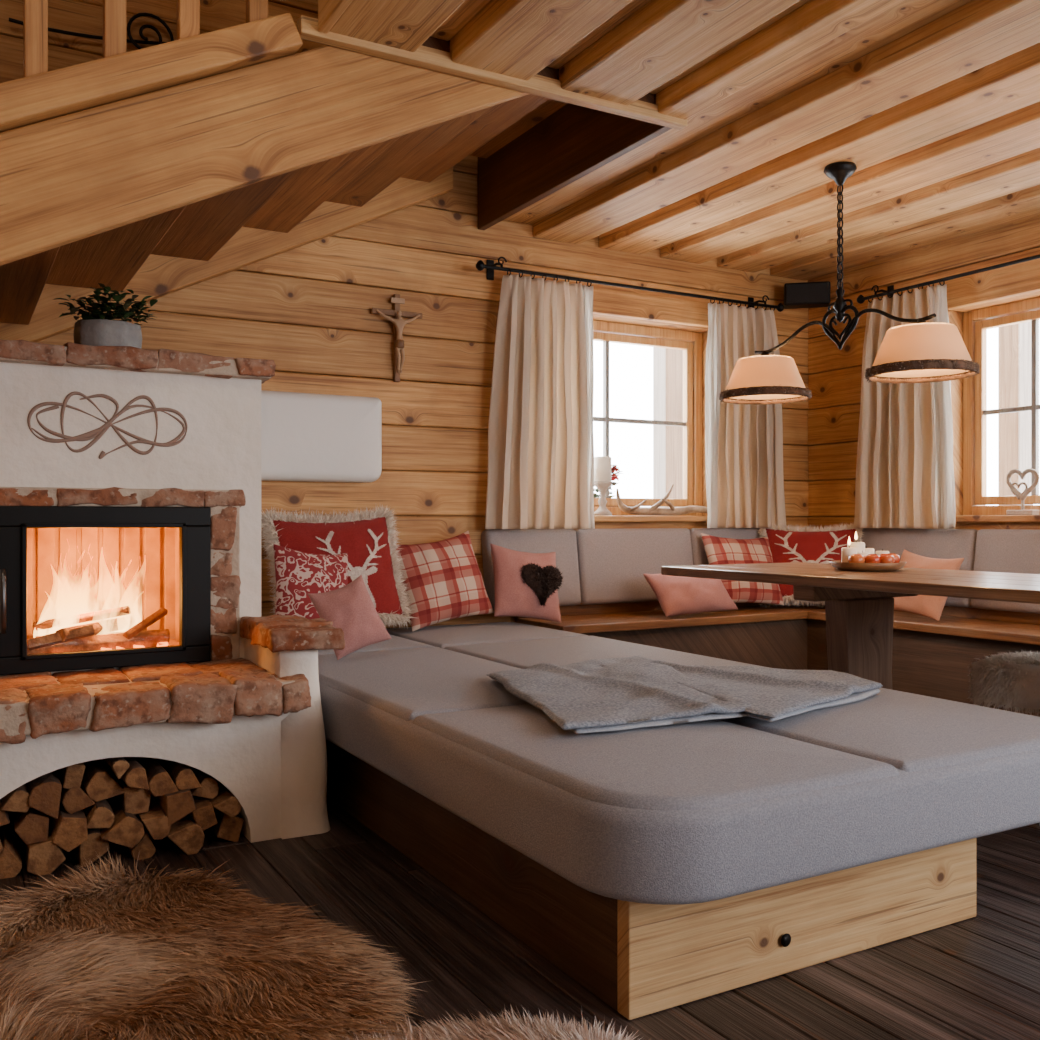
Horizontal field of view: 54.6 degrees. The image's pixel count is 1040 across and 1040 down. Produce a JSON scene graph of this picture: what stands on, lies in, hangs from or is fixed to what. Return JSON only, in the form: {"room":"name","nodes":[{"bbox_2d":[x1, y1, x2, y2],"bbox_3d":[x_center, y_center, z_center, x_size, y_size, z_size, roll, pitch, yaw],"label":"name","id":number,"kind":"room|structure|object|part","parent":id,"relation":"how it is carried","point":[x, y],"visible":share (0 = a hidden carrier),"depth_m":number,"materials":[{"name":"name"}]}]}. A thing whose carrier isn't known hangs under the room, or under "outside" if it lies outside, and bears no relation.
{"room":"traditional dwelling","nodes":[
{"label":"traditional dwelling","id":0,"kind":"room"},
{"bbox_2d":[73,319,141,348],"bbox_3d":[-1.343,-0.588,3.287,0.208,0.094,0.208,0,0,-29],"label":"pot","id":1,"kind":"object","parent":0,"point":[112,333],"depth_m":3.20,"materials":[{"name":"grey ceramic"}]},
{"bbox_2d":[0,0,812,628],"bbox_3d":[-0.745,-1.000,4.941,6.170,3.900,0.345,0,0,-29],"label":"wall","id":2,"kind":"structure","parent":0,"point":[307,308],"depth_m":4.87,"materials":[{"name":"brown wood"}]},
{"bbox_2d":[9,12,173,48],"bbox_3d":[-1.747,-2.042,4.130,0.627,0.165,0.044,0,0,-29],"label":"scroll","id":3,"kind":"object","parent":2,"relation":"attached to","point":[135,43],"visible":0.84,"depth_m":4.20,"materials":[{"name":"black metal"}]},
{"bbox_2d":[0,0,567,342],"bbox_3d":[-1.383,-1.435,3.457,3.598,1.852,1.580,0,0,-29],"label":"staircase","id":4,"kind":"structure","parent":2,"relation":"attached to","point":[157,171],"depth_m":3.00,"materials":[{"name":"brown wood"}]},
{"bbox_3d":[-1.123,-1.197,2.745,1.147,0.095,0.085,-29,14,-26],"label":"rail","id":5,"kind":"part","parent":4,"relation":"part of","materials":[{"name":"brown wood"}]},
{"bbox_2d":[261,390,381,482],"bbox_3d":[-0.984,-0.375,4.547,0.765,0.400,0.104,0,0,-29],"label":"backrest cushion","id":6,"kind":"object","parent":2,"relation":"attached to","point":[306,437],"visible":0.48,"depth_m":4.54,"materials":[{"name":"white leather"}]},
{"bbox_2d":[371,294,421,381],"bbox_3d":[-0.578,-0.870,4.799,0.260,0.420,0.065,0,0,-29],"label":"crucifix","id":7,"kind":"object","parent":2,"relation":"attached to","point":[399,323],"visible":1,"depth_m":4.79,"materials":[{"name":"brown wood"}]},
{"bbox_3d":[-0.584,-1.048,4.809,0.070,0.025,0.010,0,0,-29],"label":"title plate","id":8,"kind":"part","parent":7,"relation":"part of","materials":[{"name":"beige wood"}]},
{"bbox_2d":[478,103,671,229],"bbox_3d":[0.186,-1.638,4.382,0.040,0.364,1.555,0,0,-29],"label":"beam","id":9,"kind":"structure","parent":2,"relation":"attached to","point":[574,141],"depth_m":4.42,"materials":[{"name":"brown wood"}]},
{"bbox_2d":[594,465,633,506],"bbox_3d":[0.357,-0.165,5.868,0.700,0.349,0.227,0,0,-29],"label":"flower box","id":10,"kind":"object","parent":2,"relation":"attached to","point":[614,476],"visible":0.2,"depth_m":5.91,"materials":[{"name":"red plant"}]},
{"bbox_2d":[476,256,783,311],"bbox_3d":[0.639,-1.260,5.441,2.016,0.101,0.147,0,0,-29],"label":"curtain rod","id":11,"kind":"object","parent":2,"relation":"attached to","point":[490,266],"visible":0.98,"depth_m":5.28,"materials":[{"name":"black metal"}]},
{"bbox_3d":[-0.150,-1.260,5.074,0.040,0.100,0.008,0,0,-29],"label":"bracket plate","id":12,"kind":"part","parent":11,"relation":"part of","materials":[{"name":"black metal"}]},
{"bbox_2d":[485,275,594,528],"bbox_3d":[0.116,-0.585,5.086,0.628,1.261,0.112,0,0,-29],"label":"curtain","id":13,"kind":"object","parent":11,"relation":"hanging from","point":[541,439],"visible":1,"depth_m":5.07,"materials":[{"name":"beige fabric"}]},
{"bbox_2d":[705,303,785,527],"bbox_3d":[1.306,-0.585,5.756,0.620,1.260,0.118,0,0,-29],"label":"curtain","id":14,"kind":"object","parent":11,"relation":"hanging from","point":[744,442],"visible":0.84,"depth_m":5.70,"materials":[{"name":"beige fabric"}]},
{"bbox_3d":[1.359,-1.260,5.928,0.040,0.100,0.008,0,0,-29],"label":"bracket plate","id":15,"kind":"part","parent":11,"relation":"part of","materials":[{"name":"black metal"}]},
{"bbox_2d":[593,331,692,506],"bbox_3d":[0.498,-0.565,5.679,1.182,0.972,0.045,0,0,-29],"label":"window","id":16,"kind":"structure","parent":2,"relation":"in","point":[687,347],"depth_m":5.85,"materials":[{"name":"brown wood"}]},
{"bbox_3d":[0.498,-0.565,5.679,1.092,0.882,0.030,0,0,-29],"label":"muntins","id":17,"kind":"part","parent":16,"relation":"part of","materials":[{"name":"wood"}]},
{"bbox_2d":[593,320,701,515],"bbox_3d":[0.499,-0.565,5.677,1.300,1.090,0.070,0,0,-29],"label":"frame","id":18,"kind":"object","parent":2,"relation":"attached to","point":[695,338],"visible":0.3,"depth_m":5.94,"materials":[{"name":"brown wood"}]},
{"bbox_2d":[594,515,706,521],"bbox_3d":[0.563,-0.007,5.564,1.420,0.034,0.230,0,0,-29],"label":"sill","id":19,"kind":"structure","parent":2,"relation":"attached to","point":[597,518],"depth_m":5.51,"materials":[{"name":"brown wood"}]},
{"bbox_2d":[594,456,611,514],"bbox_3d":[0.446,-0.183,5.446,0.108,0.316,0.108,0,0,-29],"label":"candle holder","id":20,"kind":"object","parent":19,"relation":"on","point":[602,482],"visible":0.92,"depth_m":5.41,"materials":[{"name":"white ceramic"}]},
{"bbox_2d":[594,456,610,481],"bbox_3d":[0.446,-0.274,5.446,0.096,0.134,0.096,0,0,-29],"label":"pillar candle","id":21,"kind":"object","parent":20,"relation":"on","point":[602,464],"depth_m":5.40,"materials":[{"name":"beige wax"}]},
{"bbox_2d":[616,484,706,515],"bbox_3d":[0.831,-0.113,5.655,0.705,0.177,0.094,0,0,-29],"label":"antler mount","id":22,"kind":"object","parent":19,"relation":"on","point":[655,509],"visible":0.91,"depth_m":5.62,"materials":[{"name":"beige"}]},
{"bbox_2d":[784,281,829,308],"bbox_3d":[1.690,-1.325,5.933,0.260,0.130,0.128,0,0,13],"label":"loudspeaker","id":23,"kind":"object","parent":2,"relation":"attached to","point":[805,294],"visible":0.98,"depth_m":5.88,"materials":[{"name":"black plastic"}]},
{"bbox_2d":[0,798,1039,1039],"bbox_3d":[0.854,1.010,2.091,6.346,0.120,6.400,0,0,-29],"label":"floor","id":24,"kind":"structure","parent":0,"point":[978,977],"depth_m":2.18,"materials":[{"name":"brown wood"}]},
{"bbox_2d":[0,757,243,878],"bbox_3d":[-1.211,0.813,2.923,0.746,0.300,0.382,0,0,-29],"label":"firewood stack","id":25,"kind":"object","parent":24,"relation":"on","point":[81,808],"visible":0.89,"depth_m":2.80,"materials":[{"name":"brown wood"}]},
{"bbox_2d":[0,339,343,842],"bbox_3d":[-1.568,0.202,3.332,1.564,1.496,1.616,0,0,-29],"label":"fireplace","id":26,"kind":"object","parent":24,"relation":"on","point":[132,624],"visible":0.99,"depth_m":3.12,"materials":[{"name":"paint"}]},
{"bbox_3d":[-1.524,0.240,2.968,0.018,0.192,0.034,0,0,-29],"label":"door handle","id":27,"kind":"part","parent":26,"relation":"part of","materials":[{"name":"grey metal"}]},
{"bbox_2d":[53,283,157,348],"bbox_3d":[-1.353,-0.654,3.282,0.274,0.227,0.286,0,0,29],"label":"potted succulent","id":28,"kind":"object","parent":26,"relation":"on","point":[97,327],"visible":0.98,"depth_m":3.22,"materials":[{"name":"green plant"}]},
{"bbox_3d":[-1.304,0.210,3.160,0.642,0.504,0.055,0,0,-29],"label":"door frame","id":29,"kind":"part","parent":26,"relation":"part of","materials":[{"name":"black metal"}]},
{"bbox_2d":[0,867,432,1039],"bbox_3d":[-0.771,0.890,1.900,1.252,0.155,1.468,0,0,-29],"label":"sheepskin rug","id":30,"kind":"object","parent":24,"relation":"on","point":[190,955],"visible":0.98,"depth_m":2.04,"materials":[{"name":"brown fur"}]},
{"bbox_2d":[285,1007,632,1039],"bbox_3d":[-0.171,0.898,1.500,0.882,0.113,0.775,0,0,-7],"label":"sheepskin rug","id":31,"kind":"object","parent":24,"relation":"on","point":[512,1029],"visible":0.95,"depth_m":1.80,"materials":[{"name":"fur"}]},
{"bbox_2d":[318,622,1039,1019],"bbox_3d":[0.088,0.723,3.428,1.470,0.454,3.040,0,0,-29],"label":"daybed","id":32,"kind":"object","parent":24,"relation":"on","point":[662,867],"visible":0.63,"depth_m":2.19,"materials":[{"name":"grey fabric"}]},
{"bbox_2d":[273,544,347,618],"bbox_3d":[-0.846,0.285,4.105,0.363,0.378,0.181,0,0,-31],"label":"patterned cushion","id":33,"kind":"object","parent":32,"relation":"on","point":[298,574],"visible":0.61,"depth_m":4.04,"materials":[{"name":"red fabric"}]},
{"bbox_2d":[261,505,414,628],"bbox_3d":[-0.795,0.219,4.397,0.697,0.594,0.306,0,0,-32],"label":"cushion","id":34,"kind":"object","parent":32,"relation":"on","point":[367,538],"visible":0.57,"depth_m":4.40,"materials":[{"name":"red fabric"}]},
{"bbox_2d":[308,575,390,659],"bbox_3d":[-0.609,0.345,3.604,0.272,0.292,0.152,0,0,-27],"label":"cushion","id":35,"kind":"object","parent":32,"relation":"on","point":[350,607],"visible":0.93,"depth_m":3.57,"materials":[{"name":"fabric"}]},
{"bbox_3d":[-0.807,0.532,4.248,0.688,0.069,0.727,0,0,-29],"label":"mattress panel","id":36,"kind":"part","parent":32,"relation":"part of","materials":[{"name":"grey fabric"}]},
{"bbox_3d":[-0.310,0.531,3.369,0.688,0.070,1.287,0,0,-29],"label":"mattress panel","id":37,"kind":"part","parent":32,"relation":"part of","materials":[{"name":"grey fabric"}]},
{"bbox_2d":[395,531,493,631],"bbox_3d":[-0.363,0.275,4.673,0.498,0.450,0.211,0,0,-36],"label":"plaid cushion","id":38,"kind":"object","parent":32,"relation":"on","point":[444,581],"visible":0.89,"depth_m":4.60,"materials":[{"name":"red fabric"}]},
{"bbox_3d":[-0.180,0.532,4.603,0.748,0.071,0.727,0,0,-29],"label":"mattress panel","id":39,"kind":"part","parent":32,"relation":"part of","materials":[{"name":"grey fabric"}]},
{"bbox_3d":[0.318,0.531,3.724,0.748,0.069,1.287,0,0,-29],"label":"mattress panel","id":40,"kind":"part","parent":32,"relation":"part of","materials":[{"name":"grey fabric"}]},
{"bbox_3d":[0.256,0.531,2.369,0.688,0.070,1.004,0,0,-29],"label":"mattress panel","id":41,"kind":"part","parent":32,"relation":"part of","materials":[{"name":"grey fabric"}]},
{"bbox_3d":[0.088,0.613,3.428,1.470,0.175,3.040,0,0,-29],"label":"mattress","id":42,"kind":"part","parent":32,"relation":"part of","materials":[{"name":"grey fabric"}]},
{"bbox_2d":[490,655,881,732],"bbox_3d":[0.406,0.470,2.911,1.165,0.048,1.058,0,0,-29],"label":"blanket","id":43,"kind":"object","parent":32,"relation":"on","point":[621,693],"visible":1,"depth_m":2.73,"materials":[{"name":"grey fabric"}]},
{"bbox_3d":[0.883,0.531,2.724,0.748,0.070,1.004,0,0,-29],"label":"mattress panel","id":44,"kind":"part","parent":32,"relation":"part of","materials":[{"name":"grey fabric"}]},
{"bbox_2d":[481,528,1039,714],"bbox_3d":[1.599,0.498,4.190,2.267,0.904,3.318,0,0,-29],"label":"bench","id":45,"kind":"object","parent":24,"relation":"on","point":[605,592],"visible":0.54,"depth_m":5.20,"materials":[{"name":"grey fabric"}]},
{"bbox_2d":[490,543,562,622],"bbox_3d":[0.033,0.305,4.854,0.373,0.386,0.244,0,0,-17],"label":"cushion","id":46,"kind":"object","parent":45,"relation":"on","point":[526,584],"visible":1,"depth_m":4.79,"materials":[{"name":"pink fabric"}]},
{"bbox_3d":[0.062,0.247,5.150,0.536,0.401,0.134,0,0,-29],"label":"backrest","id":47,"kind":"part","parent":45,"relation":"part of","materials":[{"name":"fabric"}]},
{"bbox_3d":[0.628,0.247,5.470,0.756,0.401,0.133,0,0,-29],"label":"backrest","id":48,"kind":"part","parent":45,"relation":"part of","materials":[{"name":"fabric"}]},
{"bbox_3d":[0.846,0.472,5.623,1.990,0.055,0.045,0,0,-29],"label":"rail","id":49,"kind":"part","parent":45,"relation":"part of","materials":[{"name":"brown wood"}]},
{"bbox_3d":[0.981,0.520,5.444,2.050,0.040,0.470,0,0,-29],"label":"seat","id":50,"kind":"part","parent":45,"relation":"part of","materials":[{"name":"brown wood"}]},
{"bbox_2d":[643,574,737,616],"bbox_3d":[0.897,0.375,5.258,0.505,0.221,0.194,0,0,-33],"label":"lumbar cushion","id":51,"kind":"object","parent":45,"relation":"on","point":[676,595],"visible":0.81,"depth_m":5.17,"materials":[{"name":"fabric"}]},
{"bbox_3d":[0.789,0.745,5.358,1.630,0.410,0.430,0,0,-29],"label":"panel","id":52,"kind":"part","parent":45,"relation":"part of","materials":[{"name":"brown wood"}]},
{"bbox_3d":[1.315,0.247,5.859,0.816,0.401,0.133,0,0,-29],"label":"backrest","id":53,"kind":"part","parent":45,"relation":"part of","materials":[{"name":"fabric"}]},
{"bbox_2d":[701,533,783,604],"bbox_3d":[1.241,0.275,5.603,0.470,0.405,0.221,0,0,-22],"label":"plaid cushion","id":54,"kind":"object","parent":45,"relation":"on","point":[719,550],"visible":0.77,"depth_m":5.56,"materials":[{"name":"red fabric"}]},
{"bbox_2d":[758,522,863,607],"bbox_3d":[1.645,0.250,5.706,0.616,0.505,0.290,0,0,17],"label":"cushion","id":55,"kind":"object","parent":45,"relation":"on","point":[792,544],"visible":0.35,"depth_m":5.70,"materials":[{"name":"red fabric"}]},
{"bbox_3d":[2.050,0.247,5.560,0.133,0.401,1.056,0,0,-29],"label":"backrest","id":56,"kind":"part","parent":45,"relation":"part of","materials":[{"name":"fabric"}]},
{"bbox_3d":[2.482,0.745,4.426,0.440,0.410,2.860,0,0,-29],"label":"panel","id":57,"kind":"part","parent":45,"relation":"part of","materials":[{"name":"brown wood"}]},
{"bbox_3d":[2.475,0.520,4.398,0.480,0.040,2.818,0,0,-29],"label":"seat","id":58,"kind":"part","parent":45,"relation":"part of","materials":[{"name":"brown wood"}]},
{"bbox_2d":[892,549,963,620],"bbox_3d":[2.005,0.320,5.041,0.181,0.338,0.380,0,0,-26],"label":"cushion","id":59,"kind":"object","parent":45,"relation":"on","point":[928,606],"visible":0.57,"depth_m":4.96,"materials":[{"name":"fabric"}]},
{"bbox_3d":[2.575,0.472,4.674,0.045,0.055,3.200,0,0,-29],"label":"rail","id":60,"kind":"part","parent":45,"relation":"part of","materials":[{"name":"brown wood"}]},
{"bbox_3d":[2.581,0.247,4.620,0.134,0.401,1.096,0,0,-29],"label":"backrest","id":61,"kind":"part","parent":45,"relation":"part of","materials":[{"name":"fabric"}]},
{"bbox_2d":[661,562,1039,689],"bbox_3d":[1.495,0.575,3.632,0.818,0.750,2.150,0,0,-29],"label":"dining table","id":62,"kind":"object","parent":24,"relation":"on","point":[859,605],"visible":0.62,"depth_m":3.85,"materials":[{"name":"brown wood"}]},
{"bbox_3d":[1.331,0.593,3.947,0.274,0.575,0.110,0,0,-29],"label":"trestle leg","id":63,"kind":"part","parent":62,"relation":"part of","materials":[{"name":"brown wood"}]},
{"bbox_2d":[830,533,905,570],"bbox_3d":[1.380,0.120,3.998,0.290,0.155,0.290,0,0,-29],"label":"tray","id":64,"kind":"object","parent":62,"relation":"on","point":[854,557],"visible":1,"depth_m":3.91,"materials":[{"name":"brown wood"}]},
{"bbox_2d":[841,547,856,561],"bbox_3d":[1.304,0.146,3.990,0.060,0.075,0.060,0,0,-29],"label":"candle","id":65,"kind":"object","parent":64,"relation":"on","point":[846,552],"depth_m":3.97,"materials":[{"name":"beige wax"}]},
{"bbox_2d":[847,542,864,552],"bbox_3d":[1.347,0.137,4.037,0.068,0.095,0.068,0,0,-29],"label":"candle","id":66,"kind":"object","parent":64,"relation":"on","point":[860,546],"depth_m":4.01,"materials":[{"name":"beige wax"}]},
{"bbox_2d":[865,548,873,553],"bbox_3d":[1.399,0.149,4.066,0.060,0.070,0.060,0,0,-29],"label":"candle","id":67,"kind":"object","parent":64,"relation":"on","point":[869,550],"depth_m":4.04,"materials":[{"name":"beige wax"}]},
{"bbox_2d":[876,551,888,554],"bbox_3d":[1.454,0.154,4.040,0.052,0.060,0.052,0,0,-29],"label":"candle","id":68,"kind":"object","parent":64,"relation":"on","point":[877,552],"depth_m":4.02,"materials":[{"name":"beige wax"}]},
{"bbox_2d":[968,650,1039,716],"bbox_3d":[1.815,0.697,3.457,0.479,0.493,0.474,0,0,-29],"label":"stool","id":69,"kind":"object","parent":24,"relation":"on","point":[1005,680],"visible":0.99,"depth_m":3.38,"materials":[{"name":"brown fur"}]},
{"bbox_2d":[330,0,1039,280],"bbox_3d":[1.844,-1.625,2.681,3.890,0.330,6.250,0,0,-29],"label":"ceiling","id":70,"kind":"structure","parent":0,"point":[934,104],"depth_m":3.63,"materials":[{"name":"brown wood"}]},
{"bbox_2d":[318,0,352,32],"bbox_3d":[0.544,-1.620,0.997,0.030,0.340,4.600,0,0,-29],"label":"trim","id":71,"kind":"structure","parent":70,"relation":"attached to","point":[329,11],"depth_m":2.92,"materials":[{"name":"brown wood"}]},
{"bbox_2d":[297,15,686,129],"bbox_3d":[-0.027,-1.464,3.343,1.445,0.052,0.045,0,0,-29],"label":"trim","id":72,"kind":"structure","parent":70,"relation":"attached to","point":[424,57],"depth_m":3.27,"materials":[{"name":"brown wood"}]},
{"bbox_2d":[422,37,655,103],"bbox_3d":[-0.018,-1.658,3.362,1.320,0.324,0.020,0,0,-29],"label":"trim","id":73,"kind":"structure","parent":70,"relation":"attached to","point":[431,42],"depth_m":3.40,"materials":[{"name":"brown wood"}]},
{"bbox_2d":[719,162,979,404],"bbox_3d":[1.312,-0.995,4.179,0.414,0.927,1.253,0,0,-29],"label":"pendant lamp","id":74,"kind":"object","parent":70,"relation":"hanging from","point":[921,351],"visible":1,"depth_m":4.09,"materials":[{"name":"beige fabric"}]},
{"bbox_3d":[1.106,-0.645,4.544,0.372,0.160,0.372,0,0,-29],"label":"lamp shade","id":75,"kind":"part","parent":74,"relation":"part of","materials":[{"name":"beige fabric"}]},
{"bbox_3d":[1.193,-0.798,4.389,0.016,0.098,0.477,0,0,-29],"label":"arm","id":76,"kind":"part","parent":74,"relation":"part of","materials":[{"name":"black metal"}]},
{"bbox_3d":[1.323,-0.892,4.161,0.056,0.145,0.056,0,0,-29],"label":"stem","id":77,"kind":"part","parent":74,"relation":"part of","materials":[{"name":"black metal"}]},
{"bbox_3d":[1.323,-1.160,4.163,0.008,0.461,0.025,0,0,20],"label":"cord","id":78,"kind":"part","parent":74,"relation":"part of","materials":[{"name":"black metal"}]},
{"bbox_3d":[1.442,-0.798,3.949,0.016,0.098,0.437,0,0,-29],"label":"arm","id":79,"kind":"part","parent":74,"relation":"part of","materials":[{"name":"black metal"}]},
{"bbox_3d":[1.520,-0.645,3.813,0.372,0.160,0.372,0,0,-29],"label":"lamp shade","id":80,"kind":"part","parent":74,"relation":"part of","materials":[{"name":"beige fabric"}]},
{"bbox_2d":[808,215,1039,529],"bbox_3d":[3.434,-0.290,3.551,0.344,2.480,6.200,0,0,-29],"label":"wall","id":81,"kind":"structure","parent":0,"point":[834,381],"depth_m":5.75,"materials":[{"name":"brown wood"}]},
{"bbox_2d":[857,254,1039,303],"bbox_3d":[2.377,-1.255,4.918,0.147,0.101,1.766,0,0,-29],"label":"curtain rod","id":82,"kind":"object","parent":81,"relation":"attached to","point":[890,291],"visible":0.98,"depth_m":5.24,"materials":[{"name":"black metal"}]},
{"bbox_3d":[2.065,-1.255,5.611,0.008,0.100,0.040,0,0,-29],"label":"bracket plate","id":83,"kind":"part","parent":82,"relation":"part of","materials":[{"name":"black metal"}]},
{"bbox_2d":[854,284,955,528],"bbox_3d":[2.041,-0.585,5.410,0.102,1.261,0.644,0,0,-29],"label":"curtain","id":84,"kind":"object","parent":82,"relation":"hanging from","point":[904,466],"visible":0.77,"depth_m":5.36,"materials":[{"name":"beige fabric"}]},
{"bbox_2d":[955,515,1039,521],"bbox_3d":[2.484,-0.007,5.002,0.210,0.034,0.900,0,0,-29],"label":"sill","id":85,"kind":"structure","parent":81,"relation":"attached to","point":[958,518],"depth_m":4.99,"materials":[{"name":"brown wood"}]},
{"bbox_2d":[1006,468,1039,514],"bbox_3d":[2.477,-0.138,4.963,0.060,0.229,0.175,0,0,-29],"label":"heart ornament","id":86,"kind":"object","parent":85,"relation":"on","point":[1013,489],"visible":1,"depth_m":4.96,"materials":[{"name":"brown wood"}]},
{"bbox_3d":[2.477,-0.075,4.963,0.016,0.060,0.015,0,0,-29],"label":"stem","id":87,"kind":"part","parent":86,"relation":"part of","materials":[{"name":"brown wood"}]},
{"bbox_2d":[963,297,1039,514],"bbox_3d":[2.589,-0.565,5.061,0.070,1.090,0.780,0,0,-29],"label":"frame","id":88,"kind":"object","parent":81,"relation":"attached to","point":[970,317],"visible":0.68,"depth_m":5.34,"materials":[{"name":"brown wood"}]},
{"bbox_2d":[975,309,1039,504],"bbox_3d":[2.591,-0.565,5.062,0.045,0.972,0.662,0,0,-29],"label":"window","id":89,"kind":"structure","parent":81,"relation":"in","point":[981,498],"depth_m":5.24,"materials":[{"name":"brown wood"}]},
{"bbox_3d":[2.590,-0.565,5.062,0.030,0.882,0.572,0,0,-29],"label":"muntins","id":90,"kind":"part","parent":89,"relation":"part of","materials":[{"name":"wood"}]}
]}

